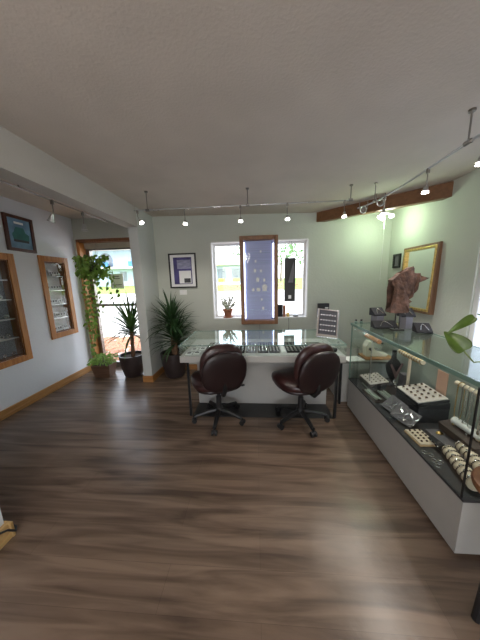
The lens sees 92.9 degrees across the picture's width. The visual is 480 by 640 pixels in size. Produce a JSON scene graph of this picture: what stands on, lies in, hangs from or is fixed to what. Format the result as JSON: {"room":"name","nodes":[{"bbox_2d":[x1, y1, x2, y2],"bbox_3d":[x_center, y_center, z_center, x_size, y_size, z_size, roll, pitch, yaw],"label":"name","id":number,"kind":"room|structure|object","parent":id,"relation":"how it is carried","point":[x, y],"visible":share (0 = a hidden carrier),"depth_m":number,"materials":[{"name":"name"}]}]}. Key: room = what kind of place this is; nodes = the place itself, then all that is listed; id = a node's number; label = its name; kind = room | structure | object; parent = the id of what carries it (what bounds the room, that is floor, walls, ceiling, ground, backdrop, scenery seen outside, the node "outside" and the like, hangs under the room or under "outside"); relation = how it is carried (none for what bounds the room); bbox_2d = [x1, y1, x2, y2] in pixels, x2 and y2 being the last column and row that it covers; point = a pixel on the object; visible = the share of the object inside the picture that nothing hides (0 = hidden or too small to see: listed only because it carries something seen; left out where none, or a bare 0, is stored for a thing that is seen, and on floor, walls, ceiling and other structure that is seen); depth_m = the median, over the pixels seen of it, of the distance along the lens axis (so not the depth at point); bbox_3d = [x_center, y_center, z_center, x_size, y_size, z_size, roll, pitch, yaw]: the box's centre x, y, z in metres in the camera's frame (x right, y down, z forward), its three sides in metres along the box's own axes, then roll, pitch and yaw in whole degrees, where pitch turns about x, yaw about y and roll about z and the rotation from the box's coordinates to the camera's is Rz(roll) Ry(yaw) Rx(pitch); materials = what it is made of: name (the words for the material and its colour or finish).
{"room":"shop","nodes":[
{"label":"shop","id":0,"kind":"room"},
{"bbox_2d":[0,509,3,526],"bbox_3d":[-1.579,0.217,0.166,0.120,2.600,2.030,-1,10,4],"label":"wall partition","id":1,"kind":"structure","parent":0,"point":[1,517],"depth_m":1.35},
{"bbox_2d":[0,521,15,549],"bbox_3d":[-1.534,1.446,0.391,0.182,0.099,2.045,-1,10,4],"label":"baseboard","id":2,"kind":"structure","parent":1,"relation":"attached to","point":[5,537],"depth_m":1.35,"materials":[{"name":"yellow wood"}]},
{"bbox_2d":[0,519,16,533],"bbox_3d":[-1.394,1.225,1.344,0.105,0.116,0.203,-7,12,-30],"label":"cable","id":3,"kind":"object","parent":2,"relation":"hanging from","point":[15,526],"visible":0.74,"depth_m":1.35,"materials":[{"name":"plastic"}]},
{"bbox_2d":[0,196,90,410],"bbox_3d":[-2.977,0.166,0.673,0.200,2.600,6.850,-1,10,4],"label":"wall","id":4,"kind":"structure","parent":0,"point":[55,360],"depth_m":3.09,"materials":[{"name":"paint"}]},
{"bbox_2d":[0,253,32,369],"bbox_3d":[-2.803,-0.050,2.317,0.132,1.310,1.090,-1,10,4],"label":"display case","id":5,"kind":"object","parent":4,"relation":"attached to","point":[11,301],"visible":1,"depth_m":2.75,"materials":[{"name":"brown wood"}]},
{"bbox_2d":[0,337,18,341],"bbox_3d":[-2.804,0.292,2.379,0.068,0.012,0.916,-1,10,4],"label":"shelf","id":6,"kind":"object","parent":5,"relation":"attached to","point":[5,339],"depth_m":2.74,"materials":[{"name":"metal"}]},
{"bbox_2d":[1,212,36,253],"bbox_3d":[-2.720,-1.062,2.821,0.030,0.420,0.350,-1,9,4],"label":"framed picture","id":7,"kind":"object","parent":4,"relation":"attached to","point":[18,231],"visible":1,"depth_m":2.80,"materials":[{"name":"brown wood"}]},
{"bbox_2d":[6,216,32,249],"bbox_3d":[-2.725,-1.062,2.822,0.004,0.350,0.280,-1,9,4],"label":"print","id":8,"kind":"object","parent":7,"relation":"attached to","point":[19,230],"depth_m":2.81},
{"bbox_2d":[0,364,91,420],"bbox_3d":[-2.836,1.412,0.785,0.028,0.100,6.650,-1,10,4],"label":"baseboard","id":9,"kind":"structure","parent":4,"relation":"attached to","point":[20,405],"depth_m":3.05,"materials":[{"name":"brown wood"}]},
{"bbox_2d":[37,255,78,339],"bbox_3d":[-2.729,-0.334,3.387,0.132,1.170,0.480,-1,10,4],"label":"display case","id":10,"kind":"object","parent":4,"relation":"attached to","point":[45,263],"visible":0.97,"depth_m":3.44,"materials":[{"name":"brown wood"}]},
{"bbox_2d":[0,126,136,227],"bbox_3d":[-1.685,-0.892,0.035,0.160,0.365,6.150,-1,10,4],"label":"ceiling beam","id":11,"kind":"structure","parent":0,"point":[22,163],"depth_m":1.85,"materials":[{"name":"paint"}]},
{"bbox_2d":[128,207,163,375],"bbox_3d":[-1.409,-0.379,3.494,0.130,2.600,0.500,-1,10,4],"label":"wall","id":12,"kind":"structure","parent":0,"point":[141,237],"depth_m":3.36,"materials":[{"name":"paint"}]},
{"bbox_2d":[143,366,163,381],"bbox_3d":[-1.376,0.852,3.705,0.160,0.100,0.515,-1,10,4],"label":"baseboard","id":13,"kind":"structure","parent":12,"relation":"attached to","point":[160,371],"depth_m":3.47,"materials":[{"name":"brown wood"}]},
{"bbox_2d":[71,211,392,363],"bbox_3d":[-0.203,-0.458,3.751,4.900,2.600,0.200,-1,10,4],"label":"wall","id":14,"kind":"structure","parent":0,"point":[345,264],"depth_m":3.53,"materials":[{"name":"paint"}]},
{"bbox_2d":[75,237,134,366],"bbox_3d":[-2.034,-0.233,3.911,1.140,2.200,0.220,-1,10,4],"label":"door","id":15,"kind":"structure","parent":14,"relation":"in","point":[84,246],"depth_m":3.79,"materials":[{"name":"brown wood"}]},
{"bbox_2d":[72,242,120,355],"bbox_3d":[-2.220,-0.221,3.660,0.720,2.044,0.328,-1,10,4],"label":"pothos","id":16,"kind":"object","parent":15,"relation":"hanging from","point":[85,267],"visible":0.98,"depth_m":3.56,"materials":[{"name":"plant"}]},
{"bbox_2d":[110,274,124,288],"bbox_3d":[-2.101,-0.660,3.896,0.230,0.250,0.010,-1,10,4],"label":"paper sign","id":17,"kind":"object","parent":15,"relation":"attached to","point":[119,282],"visible":0.94,"depth_m":3.89,"materials":[{"name":"paper"}]},
{"bbox_2d":[168,253,197,287],"bbox_3d":[-0.909,-0.782,3.626,0.440,0.540,0.025,-1,10,4],"label":"framed picture","id":18,"kind":"object","parent":14,"relation":"attached to","point":[182,266],"visible":1,"depth_m":3.62,"materials":[{"name":"paper"}]},
{"bbox_2d":[173,257,192,283],"bbox_3d":[-0.909,-0.782,3.627,0.293,0.417,0.003,-1,10,4],"label":"print","id":19,"kind":"object","parent":18,"relation":"attached to","point":[182,266],"depth_m":3.62},
{"bbox_2d":[185,364,196,368],"bbox_3d":[0.486,0.784,3.816,3.570,0.095,0.015,-1,10,4],"label":"baseboard","id":20,"kind":"structure","parent":14,"relation":"attached to","point":[191,366],"depth_m":3.90,"materials":[{"name":"brown wood"}]},
{"bbox_2d":[210,238,308,318],"bbox_3d":[0.310,-0.636,3.672,1.504,1.214,0.202,-1,10,4],"label":"window","id":21,"kind":"structure","parent":14,"relation":"in","point":[305,241],"depth_m":3.64,"materials":[{"name":"white paint"}]},
{"bbox_2d":[221,295,237,317],"bbox_3d":[-0.178,-0.228,3.753,0.259,0.370,0.170,-4,10,-15],"label":"potted jade","id":22,"kind":"object","parent":21,"relation":"on","point":[228,309],"visible":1,"depth_m":3.72,"materials":[{"name":"ceramic"}]},
{"bbox_2d":[223,308,232,317],"bbox_3d":[-0.197,-0.114,3.767,0.170,0.140,0.170,-1,10,4],"label":"pot","id":23,"kind":"object","parent":22,"relation":"on","point":[227,311],"depth_m":3.71,"materials":[{"name":"ceramic"}]},
{"bbox_2d":[239,235,277,323],"bbox_3d":[0.293,-0.596,3.506,0.570,1.330,0.140,-1,10,4],"label":"display cabinet","id":24,"kind":"object","parent":21,"relation":"attached to","point":[250,247],"visible":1,"depth_m":3.53,"materials":[{"name":"brown wood"}]},
{"bbox_2d":[278,304,282,316],"bbox_3d":[0.650,-0.152,3.705,0.080,0.192,0.080,-1,10,4],"label":"box","id":25,"kind":"object","parent":21,"relation":"on","point":[280,307],"visible":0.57,"depth_m":3.67,"materials":[{"name":"black plastic"}]},
{"bbox_2d":[284,241,295,300],"bbox_3d":[0.789,-0.762,3.605,0.170,0.936,0.026,-1,10,4],"label":"hanging banner","id":26,"kind":"object","parent":21,"relation":"hanging from","point":[289,263],"visible":0.95,"depth_m":3.61,"materials":[{"name":"black plastic"}]},
{"bbox_2d":[317,303,328,315],"bbox_3d":[1.302,-0.138,3.574,0.170,0.250,0.052,-1,10,4],"label":"wall control box","id":27,"kind":"object","parent":14,"relation":"attached to","point":[319,305],"visible":0.53,"depth_m":3.54,"materials":[{"name":"black plastic"}]},
{"bbox_2d":[0,367,479,639],"bbox_3d":[-0.404,1.485,0.626,5.300,0.120,7.050,-1,10,4],"label":"floor","id":28,"kind":"structure","parent":0,"point":[134,521],"depth_m":1.38,"materials":[{"name":"brown wood"}]},
{"bbox_2d":[87,351,118,377],"bbox_3d":[-2.223,0.721,3.732,0.421,0.387,0.346,-2,10,0],"label":"wooden planter","id":29,"kind":"object","parent":28,"relation":"on","point":[100,368],"visible":1,"depth_m":3.65,"materials":[{"name":"brown wood"}]},
{"bbox_2d":[91,293,142,377],"bbox_3d":[-1.925,0.251,3.471,0.864,1.396,0.780,-1,10,4],"label":"yucca","id":30,"kind":"object","parent":28,"relation":"on","point":[131,363],"visible":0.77,"depth_m":3.57,"materials":[{"name":"plant"}]},
{"bbox_2d":[118,350,142,377],"bbox_3d":[-1.743,0.728,3.717,0.388,0.360,0.388,-1,10,4],"label":"pot","id":31,"kind":"object","parent":30,"relation":"on","point":[131,364],"depth_m":3.59,"materials":[{"name":"ceramic"}]},
{"bbox_2d":[145,290,203,378],"bbox_3d":[-0.920,0.229,3.402,0.802,1.409,0.768,-1,10,4],"label":"yucca","id":32,"kind":"object","parent":28,"relation":"on","point":[170,358],"visible":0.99,"depth_m":3.48,"materials":[{"name":"plant"}]},
{"bbox_2d":[160,348,185,378],"bbox_3d":[-1.046,0.700,3.652,0.408,0.400,0.408,-1,10,4],"label":"pot","id":33,"kind":"object","parent":32,"relation":"on","point":[173,369],"depth_m":3.51,"materials":[{"name":"ceramic"}]},
{"bbox_2d":[191,343,246,435],"bbox_3d":[-0.229,0.637,2.402,0.582,0.910,0.639,-7,11,-26],"label":"office chair","id":34,"kind":"object","parent":28,"relation":"on","point":[222,370],"visible":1,"depth_m":2.13,"materials":[{"name":"brown leather"}]},
{"bbox_2d":[179,329,346,418],"bbox_3d":[0.240,0.609,2.680,1.674,0.851,0.686,-1,10,4],"label":"display counter","id":35,"kind":"object","parent":28,"relation":"on","point":[260,396],"visible":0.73,"depth_m":2.71,"materials":[{"name":"grey laminate"}]},
{"bbox_2d":[231,342,245,352],"bbox_3d":[-0.029,0.308,2.563,0.170,0.020,0.340,-1,10,4],"label":"tray","id":36,"kind":"object","parent":35,"relation":"on","point":[242,348],"visible":0.56,"depth_m":2.68,"materials":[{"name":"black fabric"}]},
{"bbox_2d":[246,342,256,352],"bbox_3d":[0.131,0.306,2.551,0.110,0.020,0.340,-1,10,4],"label":"tray","id":37,"kind":"object","parent":35,"relation":"on","point":[250,349],"visible":0.92,"depth_m":2.52,"materials":[{"name":"grey fabric"}]},
{"bbox_2d":[257,342,267,352],"bbox_3d":[0.251,0.304,2.542,0.110,0.020,0.340,-1,10,4],"label":"tray","id":38,"kind":"object","parent":35,"relation":"on","point":[261,349],"visible":0.93,"depth_m":2.51,"materials":[{"name":"black fabric"}]},
{"bbox_2d":[268,342,279,352],"bbox_3d":[0.370,0.302,2.534,0.110,0.020,0.340,-1,10,4],"label":"tray","id":39,"kind":"object","parent":35,"relation":"on","point":[272,349],"visible":0.9,"depth_m":2.50,"materials":[{"name":"black fabric"}]},
{"bbox_2d":[278,343,285,352],"bbox_3d":[0.463,0.305,2.528,0.045,0.012,0.320,-1,10,4],"label":"pad","id":40,"kind":"object","parent":35,"relation":"on","point":[282,349],"visible":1,"depth_m":2.47,"materials":[{"name":"paper"}]},
{"bbox_2d":[283,342,303,352],"bbox_3d":[0.600,0.299,2.517,0.200,0.020,0.340,-1,10,4],"label":"tray","id":41,"kind":"object","parent":35,"relation":"on","point":[290,349],"visible":0.78,"depth_m":2.49,"materials":[{"name":"black fabric"}]},
{"bbox_2d":[316,308,338,338],"bbox_3d":[0.925,0.036,2.409,0.213,0.309,0.262,3,11,23],"label":"board","id":42,"kind":"object","parent":35,"relation":"on","point":[327,320],"visible":1,"depth_m":2.39,"materials":[{"name":"silver metal"}]},
{"bbox_2d":[271,343,339,437],"bbox_3d":[0.637,0.625,2.338,0.599,0.910,0.633,-5,11,-19],"label":"office chair","id":43,"kind":"object","parent":28,"relation":"on","point":[316,367],"visible":1,"depth_m":2.08,"materials":[{"name":"brown leather"}]},
{"bbox_2d":[329,348,390,403],"bbox_3d":[1.511,0.692,2.905,0.670,0.540,0.530,-1,10,4],"label":"counter","id":44,"kind":"object","parent":28,"relation":"on","point":[357,368],"depth_m":2.70,"materials":[{"name":"grey laminate"}]},
{"bbox_2d":[346,356,364,361],"bbox_3d":[1.337,0.457,2.697,0.200,0.003,0.160,-3,10,-7],"label":"paper sheet","id":45,"kind":"object","parent":44,"relation":"on","point":[353,358],"visible":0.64,"depth_m":2.69,"materials":[{"name":"paper"}]},
{"bbox_2d":[337,348,390,363],"bbox_3d":[1.504,0.438,2.860,0.670,0.025,0.530,-1,10,4],"label":"countertop","id":46,"kind":"structure","parent":44,"relation":"on","point":[346,351],"depth_m":2.85,"materials":[{"name":"glass"}]},
{"bbox_2d":[358,340,390,359],"bbox_3d":[1.617,0.342,2.707,0.320,0.212,0.200,-1,10,4],"label":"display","id":47,"kind":"object","parent":44,"relation":"on","point":[376,355],"visible":0.79,"depth_m":2.67,"materials":[{"name":"beige wood"}]},
{"bbox_2d":[347,322,479,554],"bbox_3d":[1.416,0.649,1.845,0.484,1.001,1.478,-1,10,4],"label":"display case","id":48,"kind":"object","parent":28,"relation":"on","point":[452,507],"visible":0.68,"depth_m":1.60,"materials":[{"name":"grey glass"}]},
{"bbox_2d":[362,333,381,387],"bbox_3d":[1.352,0.430,2.355,0.100,0.537,0.260,-1,10,4],"label":"display stand","id":49,"kind":"object","parent":48,"relation":"on","point":[378,341],"visible":0.62,"depth_m":2.33,"materials":[{"name":"metal"}]},
{"bbox_2d":[362,388,383,402],"bbox_3d":[1.268,0.719,2.179,0.080,0.033,0.220,-2,10,0],"label":"box","id":50,"kind":"object","parent":48,"relation":"on","point":[370,393],"visible":0.93,"depth_m":2.15,"materials":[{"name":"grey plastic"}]},
{"bbox_2d":[359,376,387,390],"bbox_3d":[1.414,0.654,2.401,0.190,0.075,0.260,-1,10,4],"label":"display riser","id":51,"kind":"object","parent":48,"relation":"on","point":[376,387],"visible":0.36,"depth_m":2.28,"materials":[{"name":"black fabric"}]},
{"bbox_2d":[360,372,388,385],"bbox_3d":[1.407,0.618,2.395,0.188,0.050,0.240,-1,10,4],"label":"tray","id":52,"kind":"object","parent":51,"relation":"on","point":[373,383],"visible":0.92,"depth_m":2.36,"materials":[{"name":"beige leather"}]},
{"bbox_2d":[370,315,383,324],"bbox_3d":[1.410,0.002,2.345,0.125,0.100,0.125,-4,10,-13],"label":"hexagonal riser","id":53,"kind":"object","parent":48,"relation":"on","point":[372,317],"visible":0.41,"depth_m":2.29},
{"bbox_2d":[369,307,385,315],"bbox_3d":[1.408,-0.086,2.329,0.120,0.078,0.100,-2,10,-1],"label":"display stand","id":54,"kind":"object","parent":53,"relation":"on","point":[376,311],"visible":1,"depth_m":2.32,"materials":[{"name":"fabric"}]},
{"bbox_2d":[371,320,397,328],"bbox_3d":[1.401,0.043,2.211,0.210,0.066,0.100,0,10,10],"label":"display stand","id":55,"kind":"object","parent":48,"relation":"on","point":[376,324],"visible":0.92,"depth_m":2.20,"materials":[{"name":"fabric"}]},
{"bbox_2d":[374,381,396,400],"bbox_3d":[1.404,0.678,2.133,0.150,0.123,0.240,-2,10,0],"label":"box","id":56,"kind":"object","parent":48,"relation":"on","point":[389,391],"visible":0.44,"depth_m":2.18,"materials":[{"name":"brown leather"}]},
{"bbox_2d":[386,350,402,385],"bbox_3d":[1.584,0.499,2.361,0.170,0.385,0.108,-3,10,-10],"label":"bust","id":57,"kind":"object","parent":48,"relation":"on","point":[393,366],"visible":0.74,"depth_m":2.33,"materials":[{"name":"black plastic"}]},
{"bbox_2d":[381,395,408,411],"bbox_3d":[1.300,0.721,1.913,0.104,0.108,0.182,-3,10,-7],"label":"pad","id":58,"kind":"object","parent":48,"relation":"on","point":[392,402],"visible":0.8,"depth_m":1.94,"materials":[{"name":"grey fabric"}]},
{"bbox_2d":[398,372,406,385],"bbox_3d":[1.624,0.619,2.268,0.050,0.180,0.080,-1,10,4],"label":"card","id":59,"kind":"object","parent":48,"relation":"on","point":[402,375],"visible":0.57,"depth_m":2.25,"materials":[{"name":"paper"}]},
{"bbox_2d":[390,404,421,428],"bbox_3d":[1.297,0.749,1.785,0.109,0.100,0.181,-5,10,-16],"label":"pad","id":60,"kind":"object","parent":48,"relation":"on","point":[408,417],"visible":1,"depth_m":1.77,"materials":[{"name":"grey fabric"}]},
{"bbox_2d":[400,317,412,328],"bbox_3d":[1.584,0.020,2.183,0.115,0.110,0.115,-4,10,-13],"label":"hexagonal riser","id":61,"kind":"object","parent":48,"relation":"on","point":[405,322],"visible":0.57,"depth_m":2.14,"materials":[{"name":"plastic"}]},
{"bbox_2d":[397,308,415,316],"bbox_3d":[1.581,-0.072,2.167,0.120,0.078,0.100,0,10,10],"label":"display stand","id":62,"kind":"object","parent":61,"relation":"on","point":[411,313],"visible":0.56,"depth_m":2.14,"materials":[{"name":"fabric"}]},
{"bbox_2d":[385,267,428,330],"bbox_3d":[1.495,-0.187,2.050,0.314,0.570,0.090,-1,10,4],"label":"stone sculpture","id":63,"kind":"object","parent":48,"relation":"on","point":[402,286],"visible":1,"depth_m":2.02,"materials":[{"name":"brown stone"}]},
{"bbox_2d":[397,349,425,384],"bbox_3d":[1.522,0.524,2.064,0.100,0.443,0.320,-1,10,4],"label":"display stand","id":64,"kind":"object","parent":48,"relation":"on","point":[422,362],"visible":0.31,"depth_m":2.04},
{"bbox_2d":[404,429,435,446],"bbox_3d":[1.267,0.825,1.602,0.120,0.022,0.160,-1,10,1],"label":"tray","id":65,"kind":"object","parent":48,"relation":"on","point":[424,443],"visible":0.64,"depth_m":1.58,"materials":[{"name":"fabric"}]},
{"bbox_2d":[412,322,432,332],"bbox_3d":[1.607,0.068,2.007,0.120,0.078,0.100,1,10,15],"label":"display stand","id":66,"kind":"object","parent":48,"relation":"on","point":[416,327],"visible":1,"depth_m":2.00,"materials":[{"name":"fabric"}]},
{"bbox_2d":[396,390,450,422],"bbox_3d":[1.506,0.695,1.903,0.225,0.165,0.290,-1,10,4],"label":"display riser","id":67,"kind":"object","parent":48,"relation":"on","point":[433,413],"visible":0.5,"depth_m":1.76,"materials":[{"name":"black fabric"}]},
{"bbox_2d":[396,383,449,405],"bbox_3d":[1.499,0.609,1.888,0.229,0.064,0.280,-1,10,4],"label":"tray","id":68,"kind":"object","parent":67,"relation":"on","point":[438,399],"visible":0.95,"depth_m":1.84,"materials":[{"name":"beige fabric"}]},
{"bbox_2d":[428,435,443,450],"bbox_3d":[1.311,0.823,1.512,0.055,0.067,0.090,-2,10,-1],"label":"stand","id":69,"kind":"object","parent":48,"relation":"on","point":[436,442],"visible":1,"depth_m":1.50,"materials":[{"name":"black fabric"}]},
{"bbox_2d":[435,369,448,396],"bbox_3d":[1.632,0.596,1.856,0.006,0.370,0.100,-1,10,4],"label":"card","id":70,"kind":"object","parent":48,"relation":"on","point":[442,377],"visible":0.57,"depth_m":1.83,"materials":[{"name":"paper"}]},
{"bbox_2d":[425,419,479,460],"bbox_3d":[1.427,0.789,1.503,0.184,0.124,0.290,-1,10,4],"label":"jewelry box","id":71,"kind":"object","parent":48,"relation":"on","point":[447,433],"visible":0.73,"depth_m":1.53,"materials":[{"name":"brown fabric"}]},
{"bbox_2d":[451,417,479,440],"bbox_3d":[1.475,0.708,1.449,0.052,0.052,0.241,-2,10,-1],"label":"roll","id":72,"kind":"object","parent":71,"relation":"on","point":[455,420],"visible":0.86,"depth_m":1.48,"materials":[{"name":"fabric"}]},
{"bbox_2d":[442,445,477,491],"bbox_3d":[1.277,0.846,1.320,0.071,0.071,0.270,2,11,18],"label":"roll","id":73,"kind":"object","parent":48,"relation":"on","point":[468,482],"visible":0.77,"depth_m":1.30,"materials":[{"name":"fabric"}]},
{"bbox_2d":[451,459,469,470],"bbox_3d":[1.277,0.846,1.320,0.087,0.087,0.015,2,11,18],"label":"bracelet","id":74,"kind":"object","parent":73,"relation":"on","point":[455,460],"visible":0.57,"depth_m":1.32,"materials":[{"name":"silver metal"}]},
{"bbox_2d":[444,314,479,362],"bbox_3d":[1.295,0.119,1.078,0.628,0.318,0.172,-3,10,-6],"label":"pothos","id":75,"kind":"object","parent":48,"relation":"on","point":[458,343],"visible":1,"depth_m":1.07,"materials":[{"name":"green plant"}]},
{"bbox_2d":[454,380,479,440],"bbox_3d":[1.476,0.655,1.399,0.100,0.421,0.400,-1,10,4],"label":"bar","id":76,"kind":"object","parent":48,"relation":"on","point":[456,382],"visible":0.2,"depth_m":1.47,"materials":[{"name":"fabric"}]},
{"bbox_2d":[452,382,464,424],"bbox_3d":[1.485,0.579,1.547,0.055,0.338,0.018,-1,10,4],"label":"necklace","id":77,"kind":"object","parent":76,"relation":"hanging from","point":[460,382],"visible":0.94,"depth_m":1.54,"materials":[{"name":"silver metal"}]},
{"bbox_2d":[458,384,469,420],"bbox_3d":[1.482,0.569,1.511,0.055,0.307,0.018,-1,10,4],"label":"necklace","id":78,"kind":"object","parent":76,"relation":"hanging from","point":[465,384],"visible":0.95,"depth_m":1.50,"materials":[{"name":"metal"}]},
{"bbox_2d":[461,387,474,423],"bbox_3d":[1.479,0.557,1.474,0.055,0.269,0.018,-1,10,4],"label":"necklace","id":79,"kind":"object","parent":76,"relation":"hanging from","point":[462,422],"visible":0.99,"depth_m":1.47,"materials":[{"name":"silver metal"}]},
{"bbox_2d":[465,389,479,434],"bbox_3d":[1.478,0.597,1.447,0.055,0.339,0.018,-1,10,4],"label":"necklace","id":80,"kind":"object","parent":76,"relation":"hanging from","point":[475,389],"visible":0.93,"depth_m":1.44,"materials":[{"name":"silver metal"}]},
{"bbox_2d":[455,441,479,468],"bbox_3d":[1.389,0.834,1.345,0.071,0.071,0.280,2,11,18],"label":"roll","id":81,"kind":"object","parent":48,"relation":"on","point":[475,464],"visible":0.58,"depth_m":1.36,"materials":[{"name":"fabric"}]},
{"bbox_2d":[470,466,479,624],"bbox_3d":[1.144,1.002,0.980,0.280,0.626,0.280,-1,10,4],"label":"wooden stool","id":82,"kind":"object","parent":28,"relation":"on","point":[475,473],"visible":1,"depth_m":0.99,"materials":[{"name":"brown wood"}]},
{"bbox_2d":[0,0,479,218],"bbox_3d":[-0.476,-1.138,0.160,5.300,0.390,7.050,-1,10,4],"label":"ceiling","id":83,"kind":"structure","parent":0,"point":[183,103],"depth_m":1.21,"materials":[{"name":"paint"}]},
{"bbox_2d":[0,180,108,222],"bbox_3d":[-2.037,-1.037,0.874,0.039,0.162,4.800,-1,10,4],"label":"track rail","id":84,"kind":"object","parent":83,"relation":"attached to","point":[18,186],"visible":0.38,"depth_m":2.26,"materials":[{"name":"metal"}]},
{"bbox_2d":[47,199,55,222],"bbox_3d":[-1.964,-1.125,2.372,0.105,0.225,0.077,-1,10,4],"label":"track spotlight","id":85,"kind":"object","parent":84,"relation":"attached to","point":[51,218],"visible":1,"depth_m":2.36,"materials":[{"name":"metal"}]},
{"bbox_2d":[81,211,87,231],"bbox_3d":[-1.912,-1.199,2.784,0.078,0.226,0.078,-1,10,4],"label":"track spotlight","id":86,"kind":"object","parent":84,"relation":"attached to","point":[84,228],"visible":1,"depth_m":2.77,"materials":[{"name":"metal"}]},
{"bbox_2d":[133,184,353,211],"bbox_3d":[-0.005,-1.332,2.460,2.390,0.208,0.035,-1,10,4],"label":"track rail","id":87,"kind":"object","parent":83,"relation":"attached to","point":[350,185],"visible":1,"depth_m":2.46,"materials":[{"name":"metal"}]},
{"bbox_2d":[342,200,346,217],"bbox_3d":[1.101,-1.171,2.397,0.054,0.177,0.053,-1,10,4],"label":"track spotlight","id":88,"kind":"object","parent":87,"relation":"attached to","point":[344,215],"visible":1,"depth_m":2.40,"materials":[{"name":"metal"}]},
{"bbox_2d":[316,181,453,221],"bbox_3d":[1.663,-1.424,2.853,0.090,0.185,1.492,-11,13,-41],"label":"ceiling beam","id":89,"kind":"structure","parent":83,"relation":"attached to","point":[439,192],"depth_m":2.64,"materials":[{"name":"wood"}]},
{"bbox_2d":[377,212,394,273],"bbox_3d":[1.840,-1.015,2.960,0.188,0.982,0.181,-1,10,4],"label":"pendant lamp","id":90,"kind":"object","parent":83,"relation":"hanging from","point":[380,217],"visible":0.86,"depth_m":2.87,"materials":[{"name":"white paint"}]},
{"bbox_2d":[357,107,479,208],"bbox_3d":[1.299,-0.990,0.579,0.120,0.184,4.066,-1,10,3],"label":"track rail","id":91,"kind":"object","parent":83,"relation":"attached to","point":[471,111],"visible":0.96,"depth_m":1.47,"materials":[{"name":"metal"}]},
{"bbox_2d":[380,196,386,214],"bbox_3d":[1.422,-1.128,2.254,0.054,0.168,0.054,-1,10,4],"label":"track spotlight","id":92,"kind":"object","parent":91,"relation":"attached to","point":[383,212],"visible":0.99,"depth_m":2.25,"materials":[{"name":"metal"}]},
{"bbox_2d":[421,168,429,193],"bbox_3d":[1.383,-1.028,1.694,0.054,0.168,0.054,-1,10,4],"label":"track spotlight","id":93,"kind":"object","parent":91,"relation":"attached to","point":[425,190],"visible":1,"depth_m":1.69,"materials":[{"name":"metal"}]},
{"bbox_2d":[381,168,479,355],"bbox_3d":[2.109,0.092,0.300,0.200,2.600,6.850,-1,10,4],"label":"wall","id":94,"kind":"structure","parent":0,"point":[454,220],"depth_m":2.34,"materials":[{"name":"paint"}]},
{"bbox_2d":[392,253,401,267],"bbox_3d":[2.192,-0.826,3.190,0.025,0.190,0.160,-1,10,4],"label":"framed picture","id":95,"kind":"object","parent":94,"relation":"attached to","point":[396,263],"visible":1,"depth_m":3.18,"materials":[{"name":"black plastic"}]},
{"bbox_2d":[394,256,397,265],"bbox_3d":[2.197,-0.826,3.190,0.004,0.130,0.100,-1,10,4],"label":"print","id":96,"kind":"object","parent":95,"relation":"attached to","point":[395,257],"depth_m":3.21,"materials":[{"name":"grey paper"}]},
{"bbox_2d":[401,241,442,314],"bbox_3d":[2.161,-0.498,2.778,0.056,0.790,0.600,1,10,4],"label":"gilt mirror","id":97,"kind":"object","parent":94,"relation":"attached to","point":[426,259],"visible":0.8,"depth_m":2.63,"materials":[{"name":"gold glass"}]},
{"bbox_2d":[468,262,479,343],"bbox_3d":[2.158,-0.103,1.560,0.080,1.700,1.100,-1,10,4],"label":"window","id":98,"kind":"structure","parent":94,"relation":"in","point":[477,289],"depth_m":2.09,"materials":[{"name":"glass"}]},
{"bbox_2d":[473,301,479,346],"bbox_3d":[2.129,-0.094,1.564,0.036,1.673,1.060,-1,10,4],"label":"roller blind","id":99,"kind":"object","parent":98,"relation":"attached to","point":[476,342],"visible":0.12,"depth_m":2.08,"materials":[{"name":"fabric"}]},
{"label":"outside","id":100,"kind":"structure","parent":0,"visible":0},
{"bbox_2d":[97,277,302,293],"bbox_3d":[-7.010,-6.745,42.568,100.000,1.441,39.000,-1,10,4],"label":"lawn","id":101,"kind":"structure","parent":100,"point":[128,289],"depth_m":28.29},
{"bbox_2d":[92,250,133,286],"bbox_3d":[-26.042,-10.489,43.595,28.000,8.000,10.300,-1,10,4],"label":"building","id":102,"kind":"structure","parent":101,"relation":"on","point":[120,261],"depth_m":40.42,"materials":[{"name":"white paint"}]},
{"bbox_2d":[216,255,239,284],"bbox_3d":[-1.718,-8.230,37.752,12.100,4.600,9.200,-1,10,4],"label":"bungalow","id":103,"kind":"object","parent":101,"relation":"on","point":[227,266],"visible":0.43,"depth_m":34.47,"materials":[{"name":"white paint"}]},
{"bbox_2d":[224,246,239,254],"bbox_3d":[-0.220,-12.053,42.669,5.321,9.967,5.207,-1,10,4],"label":"tree","id":104,"kind":"object","parent":101,"relation":"on","point":[232,246],"visible":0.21,"depth_m":41.88,"materials":[{"name":"green plant"}]},
{"bbox_2d":[217,283,297,287],"bbox_3d":[-0.481,-3.945,26.824,14.468,0.632,0.100,-1,10,4],"label":"rail fence","id":105,"kind":"object","parent":101,"relation":"on","point":[225,285],"visible":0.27,"depth_m":26.80,"materials":[{"name":"wood"}]},
{"bbox_2d":[278,244,296,280],"bbox_3d":[7.233,-11.161,40.361,5.252,8.743,5.493,-10,13,-39],"label":"tree","id":106,"kind":"object","parent":101,"relation":"on","point":[285,245],"visible":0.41,"depth_m":40.34,"materials":[{"name":"green plant"}]},
{"bbox_2d":[290,244,302,264],"bbox_3d":[12.444,-12.380,43.845,6.168,9.386,6.446,-1,10,4],"label":"tree","id":107,"kind":"object","parent":101,"relation":"on","point":[300,250],"visible":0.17,"depth_m":43.30,"materials":[{"name":"green plant"}]},
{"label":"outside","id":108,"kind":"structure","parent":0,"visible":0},
{"bbox_2d":[98,290,301,354],"bbox_3d":[-9.621,0.797,5.406,100.000,0.659,37.000,-1,10,4],"label":"pavement","id":109,"kind":"structure","parent":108,"point":[293,307],"depth_m":13.09,"materials":[{"name":"concrete"}]},
{"bbox_2d":[104,336,140,360],"bbox_3d":[-3.083,0.757,5.650,7.556,0.170,2.954,-1,10,4],"label":"mulch bed","id":110,"kind":"object","parent":109,"relation":"on","point":[117,346],"visible":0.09,"depth_m":5.90,"materials":[{"name":"brown wood"}]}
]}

